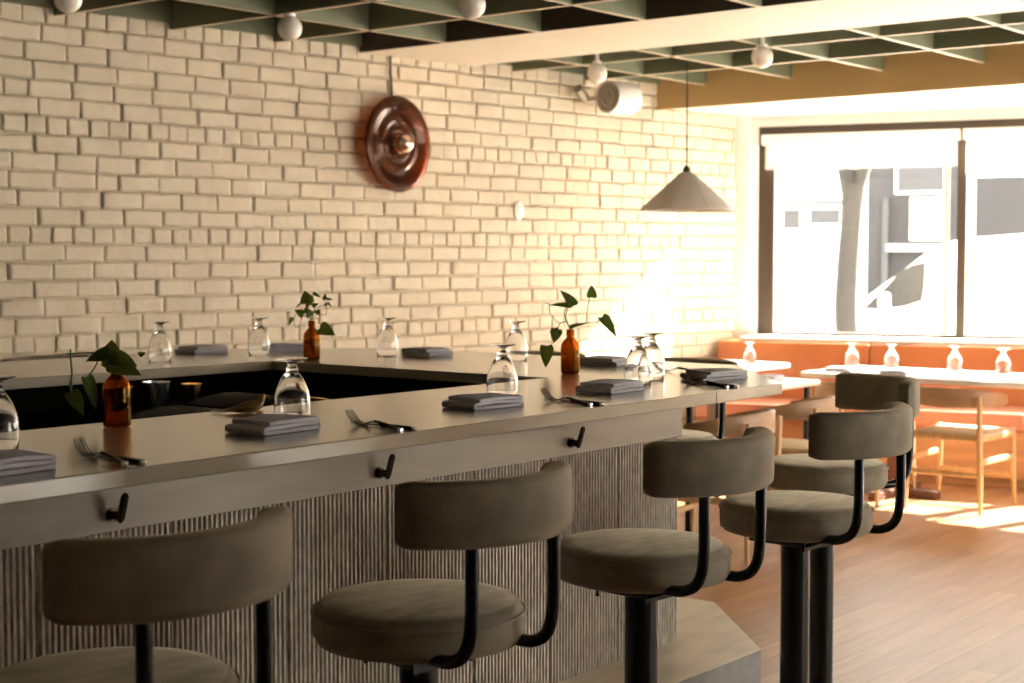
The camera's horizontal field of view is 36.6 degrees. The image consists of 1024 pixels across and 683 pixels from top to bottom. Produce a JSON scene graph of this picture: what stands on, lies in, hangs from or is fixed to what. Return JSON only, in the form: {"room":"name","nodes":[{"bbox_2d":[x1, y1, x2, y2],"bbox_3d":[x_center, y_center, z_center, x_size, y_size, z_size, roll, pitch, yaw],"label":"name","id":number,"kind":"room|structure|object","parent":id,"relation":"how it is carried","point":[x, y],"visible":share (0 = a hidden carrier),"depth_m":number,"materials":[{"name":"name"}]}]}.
{"room":"cafe","nodes":[
{"label":"cafe","id":0,"kind":"room"},
{"bbox_2d":[0,2,734,428],"bbox_3d":[-2.859,-0.320,6.712,0.213,2.800,12.543,3,4,44],"label":"wall","id":1,"kind":"structure","parent":0,"point":[202,181],"depth_m":8.39,"materials":[{"name":"brick"}]},
{"bbox_2d":[0,0,659,83],"bbox_3d":[-2.772,-1.587,6.575,0.024,0.135,12.350,3,4,44],"label":"trim","id":2,"kind":"structure","parent":1,"relation":"attached to","point":[159,10],"depth_m":7.93,"materials":[{"name":"green paint"}]},
{"bbox_2d":[365,56,429,191],"bbox_3d":[-0.628,-1.242,8.684,0.180,0.810,0.543,3,4,39],"label":"wall sconce","id":3,"kind":"object","parent":1,"relation":"attached to","point":[397,140],"visible":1,"depth_m":8.67,"materials":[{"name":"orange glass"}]},
{"bbox_2d":[513,201,523,220],"bbox_3d":[0.044,-0.800,9.499,0.024,0.122,0.090,3,4,44],"label":"oval fitting","id":4,"kind":"object","parent":1,"relation":"attached to","point":[518,210],"visible":1,"depth_m":9.48,"materials":[{"name":"white ceramic"}]},
{"bbox_2d":[574,81,642,114],"bbox_3d":[0.596,-1.525,9.728,0.371,0.200,0.303,3,4,39],"label":"spotlight","id":5,"kind":"object","parent":1,"relation":"attached to","point":[613,97],"visible":1,"depth_m":9.65,"materials":[{"name":"white metal"}]},
{"bbox_2d":[597,83,618,110],"bbox_3d":[0.598,-1.520,9.626,0.174,0.174,0.013,3,4,44],"label":"grille","id":6,"kind":"object","parent":5,"relation":"attached to","point":[607,93],"depth_m":9.62,"materials":[{"name":"beige"}]},
{"bbox_2d":[655,43,1023,109],"bbox_3d":[4.171,-1.572,7.876,8.240,0.308,0.035,3,4,39],"label":"ceiling beam","id":7,"kind":"structure","parent":1,"relation":"attached to","point":[923,71],"depth_m":9.53,"materials":[{"name":"brown wood"}]},
{"bbox_2d":[54,0,1023,84],"bbox_3d":[1.604,-1.593,4.626,11.414,0.429,14.950,3,4,39],"label":"ceiling","id":8,"kind":"structure","parent":0,"point":[967,38],"depth_m":7.91,"materials":[{"name":"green paint"}]},
{"bbox_2d":[54,0,81,12],"bbox_3d":[-1.825,-1.496,6.367,0.116,0.293,0.116,3,4,39],"label":"globe light","id":9,"kind":"object","parent":8,"relation":"attached to","point":[66,6],"visible":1,"depth_m":6.34,"materials":[{"name":"white glass"}]},
{"bbox_2d":[277,13,301,40],"bbox_3d":[-1.031,-1.542,7.184,0.116,0.293,0.116,3,4,39],"label":"globe light","id":10,"kind":"object","parent":8,"relation":"attached to","point":[289,27],"visible":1,"depth_m":7.15,"materials":[{"name":"white glass"}]},
{"bbox_2d":[458,0,485,18],"bbox_3d":[-0.168,-1.505,6.520,0.116,0.293,0.116,3,4,39],"label":"globe light","id":11,"kind":"object","parent":8,"relation":"attached to","point":[470,9],"visible":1,"depth_m":6.49,"materials":[{"name":"white glass"}]},
{"bbox_2d":[587,53,606,82],"bbox_3d":[0.491,-1.639,8.945,0.116,0.293,0.116,3,4,39],"label":"globe light","id":12,"kind":"object","parent":8,"relation":"attached to","point":[596,72],"visible":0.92,"depth_m":8.91,"materials":[{"name":"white glass"}]},
{"bbox_2d":[640,60,732,211],"bbox_3d":[1.013,-1.272,8.976,0.540,1.029,0.540,3,4,39],"label":"pendant lamp","id":13,"kind":"object","parent":8,"relation":"hanging from","point":[686,192],"visible":1,"depth_m":8.87,"materials":[{"name":"beige metal"}]},
{"bbox_2d":[359,0,1023,65],"bbox_3d":[2.707,-1.552,6.257,8.500,0.169,0.852,3,4,39],"label":"ceiling beam","id":14,"kind":"structure","parent":8,"relation":"attached to","point":[567,31],"depth_m":7.65,"materials":[{"name":"beige paint"}]},
{"bbox_2d":[751,37,772,67],"bbox_3d":[1.328,-1.599,8.225,0.116,0.293,0.116,3,4,39],"label":"globe light","id":15,"kind":"object","parent":8,"relation":"attached to","point":[761,56],"visible":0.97,"depth_m":8.19,"materials":[{"name":"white glass"}]},
{"bbox_2d":[669,85,1023,116],"bbox_3d":[5.178,-1.647,9.121,8.230,0.295,3.170,3,4,39],"label":"ceiling","id":16,"kind":"structure","parent":0,"point":[1012,96],"depth_m":10.13,"materials":[{"name":"white paint"}]},
{"bbox_2d":[677,482,1023,682],"bbox_3d":[1.052,1.224,5.224,10.000,0.120,14.950,3,4,39],"label":"floor","id":17,"kind":"structure","parent":0,"point":[938,596],"depth_m":6.65,"materials":[{"name":"brown wood"}]},
{"bbox_2d":[0,354,91,361],"bbox_3d":[-1.707,0.591,6.034,0.519,1.056,0.437,2,4,35],"label":"ledge","id":18,"kind":"object","parent":17,"relation":"on","point":[56,356],"visible":0.12,"depth_m":6.15,"materials":[{"name":"black"}]},
{"bbox_2d":[0,506,292,682],"bbox_3d":[-0.596,0.789,2.434,0.519,1.056,0.437,3,4,45],"label":"bar stool","id":19,"kind":"object","parent":17,"relation":"on","point":[141,581],"visible":1,"depth_m":2.21,"materials":[{"name":"beige fabric"}]},
{"bbox_2d":[310,460,571,682],"bbox_3d":[-0.149,0.759,2.977,0.519,1.056,0.437,3,4,40],"label":"bar stool","id":20,"kind":"object","parent":17,"relation":"on","point":[420,627],"visible":1,"depth_m":2.81,"materials":[{"name":"beige fabric"}]},
{"bbox_2d":[527,350,586,356],"bbox_3d":[0.037,0.578,6.269,0.437,1.056,0.519,3,4,42],"label":"bar stool","id":21,"kind":"object","parent":17,"relation":"on","point":[530,352],"visible":0.03,"depth_m":6.42,"materials":[{"name":"black"}]},
{"bbox_2d":[559,597,760,682],"bbox_3d":[-1.729,1.114,3.544,2.512,0.285,5.662,3,4,39],"label":"platform","id":22,"kind":"object","parent":17,"relation":"on","point":[709,647],"visible":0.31,"depth_m":4.57,"materials":[{"name":"beige wood"}]},
{"bbox_2d":[4,375,207,430],"bbox_3d":[-2.499,0.584,3.747,0.740,0.751,5.060,3,4,39],"label":"bar cabinet","id":23,"kind":"object","parent":22,"relation":"on","point":[40,407],"visible":0.06,"depth_m":5.33,"materials":[{"name":"black laminate"}]},
{"bbox_2d":[17,396,205,430],"bbox_3d":[-2.476,0.341,3.714,0.680,0.030,5.058,3,4,39],"label":"shelf","id":24,"kind":"object","parent":23,"relation":"attached to","point":[55,414],"depth_m":5.22,"materials":[{"name":"black laminate"}]},
{"bbox_2d":[131,392,329,419],"bbox_3d":[-0.746,0.541,4.173,0.380,0.790,0.500,3,4,39],"label":"countertop","id":25,"kind":"structure","parent":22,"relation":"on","point":[220,401],"depth_m":4.14,"materials":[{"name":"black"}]},
{"bbox_2d":[0,370,681,682],"bbox_3d":[-1.910,0.607,3.329,2.182,0.752,5.145,3,4,39],"label":"bar counter","id":26,"kind":"object","parent":22,"relation":"on","point":[342,508],"depth_m":3.63,"materials":[{"name":"grey laminate"}]},
{"bbox_2d":[142,380,169,410],"bbox_3d":[-1.150,0.192,5.010,0.090,0.125,0.090,3,4,39],"label":"tin","id":27,"kind":"object","parent":26,"relation":"on","point":[156,393],"visible":0.61,"depth_m":4.97,"materials":[{"name":"silver metal"}]},
{"bbox_2d":[181,383,202,404],"bbox_3d":[-1.068,0.193,5.176,0.071,0.105,0.071,3,4,39],"label":"metal cup","id":28,"kind":"object","parent":26,"relation":"on","point":[191,392],"visible":0.5,"depth_m":5.15,"materials":[{"name":"gold metal"}]},
{"bbox_2d":[0,348,781,504],"bbox_3d":[-1.699,0.197,3.626,2.648,0.033,5.906,3,4,39],"label":"countertop","id":29,"kind":"structure","parent":26,"relation":"on","point":[175,447],"depth_m":3.77,"materials":[{"name":"beige stone"}]},
{"bbox_2d":[0,375,19,449],"bbox_3d":[-1.016,0.140,3.061,0.085,0.144,0.085,3,4,39],"label":"goblet","id":30,"kind":"object","parent":29,"relation":"on","point":[9,421],"visible":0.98,"depth_m":3.04,"materials":[{"name":"clear glass"}]},
{"bbox_2d":[0,449,56,475],"bbox_3d":[-0.911,0.214,2.724,0.118,0.031,0.181,2,4,33],"label":"napkin","id":31,"kind":"object","parent":29,"relation":"on","point":[12,461],"visible":1,"depth_m":2.72,"materials":[{"name":"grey fabric"}]},
{"bbox_2d":[73,438,127,465],"bbox_3d":[-0.764,0.205,2.885,0.023,0.033,0.202,-3,4,-40],"label":"fork","id":32,"kind":"object","parent":29,"relation":"on","point":[87,454],"visible":1,"depth_m":2.89,"materials":[{"name":"grey metal"}]},
{"bbox_2d":[81,451,145,463],"bbox_3d":[-0.752,0.216,2.909,0.218,0.008,0.018,3,4,43],"label":"table knife","id":33,"kind":"object","parent":29,"relation":"on","point":[124,458],"visible":0.61,"depth_m":2.86,"materials":[{"name":"grey metal"}]},
{"bbox_2d":[102,373,130,427],"bbox_3d":[-0.880,0.118,3.450,0.061,0.144,0.061,3,4,39],"label":"bottle","id":34,"kind":"object","parent":29,"relation":"on","point":[116,389],"visible":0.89,"depth_m":3.43,"materials":[{"name":"orange glass"}]},
{"bbox_2d":[65,340,145,415],"bbox_3d":[-0.905,0.083,3.443,0.172,0.171,0.094,0,3,-7],"label":"pothos cutting","id":35,"kind":"object","parent":34,"relation":"in","point":[115,360],"visible":0.99,"depth_m":3.43,"materials":[{"name":"green plant"}]},
{"bbox_2d":[148,321,171,361],"bbox_3d":[-1.276,-0.001,5.614,0.085,0.144,0.085,3,4,44],"label":"goblet","id":36,"kind":"object","parent":29,"relation":"on","point":[159,348],"visible":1,"depth_m":5.59,"materials":[{"name":"clear glass"}]},
{"bbox_2d":[174,344,227,354],"bbox_3d":[-1.218,0.030,6.072,0.118,0.031,0.181,2,4,35],"label":"napkin","id":37,"kind":"object","parent":29,"relation":"on","point":[200,348],"visible":1,"depth_m":6.03,"materials":[{"name":"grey fabric"}]},
{"bbox_2d":[211,394,269,412],"bbox_3d":[-0.656,0.150,3.752,0.143,0.047,0.040,-1,3,-9],"label":"bird figurine","id":38,"kind":"object","parent":29,"relation":"on","point":[248,406],"visible":1,"depth_m":3.75,"materials":[{"name":"gold metal"}]},
{"bbox_2d":[248,317,269,354],"bbox_3d":[-0.977,-0.021,5.983,0.085,0.144,0.085,1,3,17],"label":"goblet","id":39,"kind":"object","parent":29,"relation":"on","point":[258,342],"visible":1,"depth_m":5.95,"materials":[{"name":"clear glass"}]},
{"bbox_2d":[225,414,320,435],"bbox_3d":[-0.520,0.178,3.371,0.118,0.032,0.181,2,4,35],"label":"napkin","id":40,"kind":"object","parent":29,"relation":"on","point":[263,424],"visible":1,"depth_m":3.33,"materials":[{"name":"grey fabric"}]},
{"bbox_2d":[270,343,302,351],"bbox_3d":[-0.894,0.024,6.186,0.181,0.031,0.118,-1,3,-21],"label":"napkin","id":41,"kind":"object","parent":29,"relation":"on","point":[275,347],"visible":0.65,"depth_m":6.14,"materials":[{"name":"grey fabric"}]},
{"bbox_2d":[274,357,310,415],"bbox_3d":[-0.510,0.110,3.595,0.085,0.144,0.085,-2,4,-27],"label":"goblet","id":42,"kind":"object","parent":29,"relation":"on","point":[292,396],"visible":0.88,"depth_m":3.57,"materials":[{"name":"clear glass"}]},
{"bbox_2d":[303,321,319,359],"bbox_3d":[-0.733,-0.004,5.672,0.061,0.144,0.061,3,4,39],"label":"bottle","id":43,"kind":"object","parent":29,"relation":"on","point":[311,339],"visible":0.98,"depth_m":5.65,"materials":[{"name":"orange glass"}]},
{"bbox_2d":[288,291,334,335],"bbox_3d":[-0.731,-0.068,5.661,0.177,0.236,0.046,0,3,8],"label":"pothos cutting","id":44,"kind":"object","parent":43,"relation":"in","point":[325,329],"visible":1,"depth_m":5.66,"materials":[{"name":"green plant"}]},
{"bbox_2d":[345,409,402,430],"bbox_3d":[-0.305,0.174,3.438,0.023,0.033,0.202,-3,4,-41],"label":"fork","id":45,"kind":"object","parent":29,"relation":"on","point":[356,422],"visible":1,"depth_m":3.44,"materials":[{"name":"silver metal"}]},
{"bbox_2d":[350,421,416,429],"bbox_3d":[-0.289,0.186,3.454,0.218,0.008,0.018,3,4,44],"label":"table knife","id":46,"kind":"object","parent":29,"relation":"on","point":[405,427],"visible":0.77,"depth_m":3.40,"materials":[{"name":"grey metal"}]},
{"bbox_2d":[376,317,397,355],"bbox_3d":[-0.480,-0.020,5.955,0.085,0.144,0.085,-1,3,-25],"label":"goblet","id":47,"kind":"object","parent":29,"relation":"on","point":[387,342],"visible":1,"depth_m":5.93,"materials":[{"name":"clear glass"}]},
{"bbox_2d":[401,347,453,356],"bbox_3d":[-0.324,0.038,5.917,0.118,0.031,0.181,-3,4,-41],"label":"napkin","id":48,"kind":"object","parent":29,"relation":"on","point":[411,351],"visible":1,"depth_m":5.87,"materials":[{"name":"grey fabric"}]},
{"bbox_2d":[441,392,523,410],"bbox_3d":[-0.073,0.149,3.903,0.118,0.031,0.181,3,4,44],"label":"napkin","id":49,"kind":"object","parent":29,"relation":"on","point":[476,401],"visible":1,"depth_m":3.86,"materials":[{"name":"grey fabric"}]},
{"bbox_2d":[486,343,517,394],"bbox_3d":[-0.027,0.078,4.181,0.085,0.144,0.085,2,4,26],"label":"goblet","id":50,"kind":"object","parent":29,"relation":"on","point":[502,378],"visible":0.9,"depth_m":4.15,"materials":[{"name":"clear glass"}]},
{"bbox_2d":[506,320,527,360],"bbox_3d":[0.015,-0.004,5.668,0.085,0.144,0.085,3,4,43],"label":"goblet","id":51,"kind":"object","parent":29,"relation":"on","point":[518,352],"visible":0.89,"depth_m":5.64,"materials":[{"name":"clear glass"}]},
{"bbox_2d":[540,387,592,405],"bbox_3d":[0.141,0.142,4.015,0.023,0.033,0.202,-2,4,-37],"label":"fork","id":52,"kind":"object","parent":29,"relation":"on","point":[550,397],"visible":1,"depth_m":4.03,"materials":[{"name":"silver metal"}]},
{"bbox_2d":[561,329,579,373],"bbox_3d":[0.188,0.033,4.999,0.061,0.144,0.061,3,4,39],"label":"bottle","id":53,"kind":"object","parent":29,"relation":"on","point":[570,348],"visible":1,"depth_m":4.98,"materials":[{"name":"brown glass"}]},
{"bbox_2d":[540,285,615,367],"bbox_3d":[0.213,-0.044,4.997,0.247,0.274,0.043,0,3,4],"label":"pothos cutting","id":54,"kind":"object","parent":53,"relation":"in","point":[546,352],"visible":1,"depth_m":4.99,"materials":[{"name":"green plant"}]},
{"bbox_2d":[543,398,603,404],"bbox_3d":[0.158,0.154,4.027,0.018,0.008,0.218,-3,4,-43],"label":"table knife","id":55,"kind":"object","parent":29,"relation":"on","point":[565,400],"visible":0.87,"depth_m":3.98,"materials":[{"name":"grey metal"}]},
{"bbox_2d":[580,355,626,366],"bbox_3d":[0.328,0.067,5.389,0.181,0.032,0.118,3,4,41],"label":"napkin","id":56,"kind":"object","parent":29,"relation":"on","point":[599,360],"visible":0.83,"depth_m":5.34,"materials":[{"name":"grey fabric"}]},
{"bbox_2d":[575,379,643,393],"bbox_3d":[0.276,0.125,4.353,0.118,0.031,0.181,2,4,36],"label":"napkin","id":57,"kind":"object","parent":29,"relation":"on","point":[598,386],"visible":1,"depth_m":4.30,"materials":[{"name":"grey fabric"}]},
{"bbox_2d":[624,335,651,384],"bbox_3d":[0.374,0.054,4.609,0.085,0.144,0.085,-1,3,-9],"label":"goblet","id":58,"kind":"object","parent":29,"relation":"on","point":[637,366],"visible":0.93,"depth_m":4.58,"materials":[{"name":"clear glass"}]},
{"bbox_2d":[640,332,664,379],"bbox_3d":[0.432,0.044,4.803,0.085,0.144,0.085,-2,4,-31],"label":"goblet","id":59,"kind":"object","parent":29,"relation":"on","point":[654,352],"visible":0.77,"depth_m":4.78,"materials":[{"name":"clear glass"}]},
{"bbox_2d":[665,367,687,371],"bbox_3d":[0.544,0.085,5.062,0.202,0.033,0.023,3,4,42],"label":"fork","id":60,"kind":"object","parent":29,"relation":"on","point":[682,368],"visible":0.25,"depth_m":5.06,"materials":[{"name":"silver metal"}]},
{"bbox_2d":[680,372,728,387],"bbox_3d":[0.564,0.113,4.543,0.023,0.033,0.202,-2,4,-35],"label":"fork","id":61,"kind":"object","parent":29,"relation":"on","point":[684,378],"visible":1,"depth_m":4.54,"materials":[{"name":"silver metal"}]},
{"bbox_2d":[682,381,737,386],"bbox_3d":[0.581,0.124,4.564,0.018,0.008,0.218,-3,4,-40],"label":"table knife","id":62,"kind":"object","parent":29,"relation":"on","point":[729,385],"visible":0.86,"depth_m":4.52,"materials":[{"name":"grey metal"}]},
{"bbox_2d":[680,368,747,380],"bbox_3d":[0.625,0.100,4.797,0.181,0.032,0.118,-2,4,-37],"label":"napkin","id":63,"kind":"object","parent":29,"relation":"on","point":[711,374],"visible":0.98,"depth_m":4.76,"materials":[{"name":"grey fabric"}]},
{"bbox_2d":[560,426,773,682],"bbox_3d":[0.343,0.726,3.579,0.437,1.056,0.519,-3,4,-44],"label":"bar stool","id":64,"kind":"object","parent":17,"relation":"on","point":[645,566],"visible":0.98,"depth_m":3.42,"materials":[{"name":"black"}]},
{"bbox_2d":[664,357,738,440],"bbox_3d":[0.594,0.602,5.822,0.437,1.056,0.519,2,4,35],"label":"bar stool","id":65,"kind":"object","parent":17,"relation":"on","point":[687,435],"visible":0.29,"depth_m":5.89,"materials":[{"name":"black"}]},
{"bbox_2d":[677,409,781,565],"bbox_3d":[1.015,0.680,7.568,0.526,0.710,0.541,2,4,31],"label":"dining chair","id":66,"kind":"object","parent":17,"relation":"on","point":[736,424],"visible":0.4,"depth_m":7.34,"materials":[{"name":"brown wood"}]},
{"bbox_2d":[707,360,789,419],"bbox_3d":[1.324,0.519,10.102,0.680,0.750,0.750,3,4,39],"label":"dining table","id":67,"kind":"object","parent":17,"relation":"on","point":[760,366],"visible":0.11,"depth_m":10.06,"materials":[{"name":"white laminate"}]},
{"bbox_2d":[743,342,755,364],"bbox_3d":[1.534,0.077,10.005,0.085,0.144,0.085,3,4,39],"label":"goblet","id":68,"kind":"object","parent":67,"relation":"on","point":[749,358],"visible":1,"depth_m":9.98,"materials":[{"name":"clear glass"}]},
{"bbox_2d":[685,378,820,531],"bbox_3d":[1.062,0.606,8.572,0.710,0.745,1.370,3,4,39],"label":"dining table","id":69,"kind":"object","parent":17,"relation":"on","point":[787,383],"visible":0.19,"depth_m":8.75,"materials":[{"name":"white laminate"}]},
{"bbox_2d":[760,374,783,380],"bbox_3d":[1.465,0.204,8.820,0.118,0.031,0.181,2,4,29],"label":"napkin","id":70,"kind":"object","parent":69,"relation":"on","point":[776,377],"visible":0.56,"depth_m":8.78,"materials":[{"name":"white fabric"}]},
{"bbox_2d":[725,395,843,497],"bbox_3d":[1.475,0.640,8.300,0.526,0.710,0.541,2,4,31],"label":"dining chair","id":71,"kind":"object","parent":17,"relation":"on","point":[801,409],"visible":0.29,"depth_m":8.05,"materials":[{"name":"brown wood"}]},
{"bbox_2d":[718,402,912,682],"bbox_3d":[0.803,0.693,4.181,0.519,1.056,0.437,3,4,39],"label":"bar stool","id":72,"kind":"object","parent":17,"relation":"on","point":[801,522],"visible":0.98,"depth_m":4.05,"materials":[{"name":"black"}]},
{"bbox_2d":[768,372,919,682],"bbox_3d":[1.059,0.645,5.051,0.519,1.056,0.437,-1,3,-22],"label":"bar stool","id":73,"kind":"object","parent":17,"relation":"on","point":[853,391],"visible":0.64,"depth_m":5.01,"materials":[{"name":"black"}]},
{"bbox_2d":[696,338,1023,487],"bbox_3d":[4.822,0.505,9.380,7.420,0.858,0.960,1,3,23],"label":"banquette","id":74,"kind":"object","parent":17,"relation":"on","point":[801,356],"visible":0.27,"depth_m":10.20,"materials":[{"name":"orange leather"}]},
{"bbox_2d":[696,397,853,422],"bbox_3d":[1.827,0.457,10.465,1.054,0.115,0.580,1,3,23],"label":"seat cushion","id":75,"kind":"object","parent":74,"relation":"on","point":[732,407],"depth_m":10.33,"materials":[{"name":"leather"}]},
{"bbox_2d":[717,340,870,398],"bbox_3d":[1.932,0.199,10.693,1.054,0.385,0.129,1,3,23],"label":"cushion","id":76,"kind":"object","parent":74,"relation":"on","point":[801,356],"depth_m":10.65,"materials":[{"name":"orange leather"}]},
{"bbox_2d":[854,405,1023,431],"bbox_3d":[2.800,0.480,10.045,1.054,0.115,0.580,1,3,23],"label":"seat cushion","id":77,"kind":"object","parent":74,"relation":"on","point":[1005,416],"depth_m":9.74,"materials":[{"name":"leather"}]},
{"bbox_2d":[870,344,1023,406],"bbox_3d":[2.905,0.222,10.274,1.054,0.385,0.129,1,3,23],"label":"cushion","id":78,"kind":"object","parent":74,"relation":"on","point":[984,358],"depth_m":10.23,"materials":[{"name":"orange leather"}]},
{"bbox_2d":[810,381,915,505],"bbox_3d":[2.097,0.583,9.327,0.541,0.710,0.526,3,4,39],"label":"dining chair","id":79,"kind":"object","parent":17,"relation":"on","point":[825,388],"visible":0.18,"depth_m":9.23,"materials":[{"name":"brown wood"}]},
{"bbox_2d":[800,366,1023,500],"bbox_3d":[2.769,0.577,9.053,2.050,0.750,0.720,3,4,39],"label":"dining table","id":80,"kind":"object","parent":17,"relation":"on","point":[925,376],"visible":0.41,"depth_m":9.23,"materials":[{"name":"white laminate"}]},
{"bbox_2d":[825,366,859,371],"bbox_3d":[2.002,0.168,9.390,0.181,0.031,0.118,3,4,39],"label":"napkin","id":81,"kind":"object","parent":80,"relation":"on","point":[832,368],"visible":0.96,"depth_m":9.35,"materials":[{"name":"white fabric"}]},
{"bbox_2d":[844,343,859,368],"bbox_3d":[2.122,0.088,9.675,0.094,0.158,0.094,3,4,39],"label":"goblet","id":82,"kind":"object","parent":80,"relation":"on","point":[851,359],"visible":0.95,"depth_m":9.64,"materials":[{"name":"clear glass"}]},
{"bbox_2d":[884,344,898,368],"bbox_3d":[2.331,0.097,9.520,0.094,0.158,0.094,3,4,39],"label":"goblet","id":83,"kind":"object","parent":80,"relation":"on","point":[891,360],"visible":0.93,"depth_m":9.49,"materials":[{"name":"clear glass"}]},
{"bbox_2d":[878,368,914,375],"bbox_3d":[2.276,0.180,9.171,0.181,0.030,0.118,3,4,39],"label":"napkin","id":84,"kind":"object","parent":80,"relation":"on","point":[904,372],"visible":0.97,"depth_m":9.13,"materials":[{"name":"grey fabric"}]},
{"bbox_2d":[947,346,962,372],"bbox_3d":[2.665,0.107,9.330,0.094,0.158,0.094,3,4,39],"label":"goblet","id":85,"kind":"object","parent":80,"relation":"on","point":[954,363],"visible":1,"depth_m":9.30,"materials":[{"name":"clear glass"}]},
{"bbox_2d":[995,348,1010,375],"bbox_3d":[2.875,0.121,9.072,0.094,0.158,0.094,3,4,39],"label":"goblet","id":86,"kind":"object","parent":80,"relation":"on","point":[1003,365],"visible":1,"depth_m":9.04,"materials":[{"name":"clear glass"}]},
{"bbox_2d":[904,387,1015,515],"bbox_3d":[2.589,0.603,8.965,0.541,0.710,0.526,3,4,39],"label":"dining chair","id":87,"kind":"object","parent":17,"relation":"on","point":[941,397],"visible":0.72,"depth_m":8.79,"materials":[{"name":"brown wood"}]},
{"bbox_2d":[732,107,1023,337],"bbox_3d":[5.354,-0.525,9.698,8.600,3.120,0.210,1,3,23],"label":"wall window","id":88,"kind":"structure","parent":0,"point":[1018,112],"depth_m":11.15,"materials":[{"name":"white paint"}]},
{"bbox_2d":[761,129,960,169],"bbox_3d":[2.420,-1.338,10.820,1.370,0.244,0.073,1,3,23],"label":"roller blind","id":89,"kind":"object","parent":88,"relation":"attached to","point":[936,147],"visible":1,"depth_m":10.81,"materials":[{"name":"white fabric"}]},
{"bbox_2d":[740,121,1023,345],"bbox_3d":[5.303,-0.694,9.520,7.860,1.513,0.480,1,3,23],"label":"window","id":90,"kind":"structure","parent":88,"relation":"attached to","point":[768,179],"depth_m":11.08,"materials":[{"name":"brown metal"}]},
{"bbox_2d":[955,118,1023,339],"bbox_3d":[3.772,-0.751,10.386,1.520,1.495,0.100,1,3,23],"label":"window","id":91,"kind":"structure","parent":88,"relation":"attached to","point":[963,179],"depth_m":10.62,"materials":[{"name":"brown metal"}]},
{"bbox_2d":[963,127,1023,174],"bbox_3d":[3.756,-1.271,10.246,1.500,0.314,0.073,1,3,23],"label":"roller blind","id":92,"kind":"object","parent":88,"relation":"attached to","point":[1000,150],"visible":1,"depth_m":10.46,"materials":[{"name":"white fabric"}]},
{"label":"outside","id":93,"kind":"structure","parent":0,"visible":0},
{"bbox_3d":[11.694,1.191,11.992,42.838,0.100,19.645,3,4,39],"label":"ground","id":94,"kind":"structure","parent":93,"visible":0},
{"bbox_2d":[834,167,870,332],"bbox_3d":[3.346,-1.293,14.828,1.470,4.577,0.339,3,4,39],"label":"street tree","id":95,"kind":"object","parent":94,"relation":"on","point":[853,181],"visible":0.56,"depth_m":14.83,"materials":[{"name":"grey plant"}]},
{"bbox_2d":[942,165,949,333],"bbox_3d":[4.479,-0.858,15.998,0.160,3.550,0.160,3,4,39],"label":"sign post","id":96,"kind":"object","parent":94,"relation":"on","point":[947,168],"visible":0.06,"depth_m":15.97,"materials":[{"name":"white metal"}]},
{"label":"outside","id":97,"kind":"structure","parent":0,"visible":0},
{"bbox_3d":[22.179,-0.254,40.013,85.834,0.100,69.052,3,4,39],"label":"street","id":98,"kind":"object","parent":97,"visible":0},
{"bbox_2d":[776,168,867,330],"bbox_3d":[4.096,-2.792,35.629,9.160,5.450,6.120,1,3,23],"label":"building","id":99,"kind":"structure","parent":98,"relation":"on","point":[809,200],"depth_m":31.61,"materials":[{"name":"white"}]},
{"bbox_2d":[784,234,1023,335],"bbox_3d":[6.485,-0.327,20.549,5.563,2.190,2.280,1,3,23],"label":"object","id":100,"kind":"object","parent":98,"relation":"on","point":[910,302],"visible":0.37,"depth_m":19.87,"materials":[{"name":"white paint"}]},
{"bbox_2d":[878,292,890,307],"bbox_3d":[4.839,-0.537,20.122,0.142,0.203,0.214,1,3,25],"label":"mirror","id":101,"kind":"object","parent":100,"relation":"attached to","point":[884,298],"depth_m":20.04,"materials":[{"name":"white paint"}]},
{"bbox_2d":[866,140,957,296],"bbox_3d":[9.133,-2.267,33.381,1.890,4.650,6.300,1,3,23],"label":"building","id":102,"kind":"structure","parent":98,"relation":"on","point":[905,207],"depth_m":30.81,"materials":[{"name":"white"}]},
{"bbox_2d":[968,174,1023,237],"bbox_3d":[16.910,-2.988,30.108,14.950,6.450,6.060,1,3,23],"label":"building","id":103,"kind":"structure","parent":98,"relation":"on","point":[995,202],"depth_m":30.08,"materials":[{"name":"white"}]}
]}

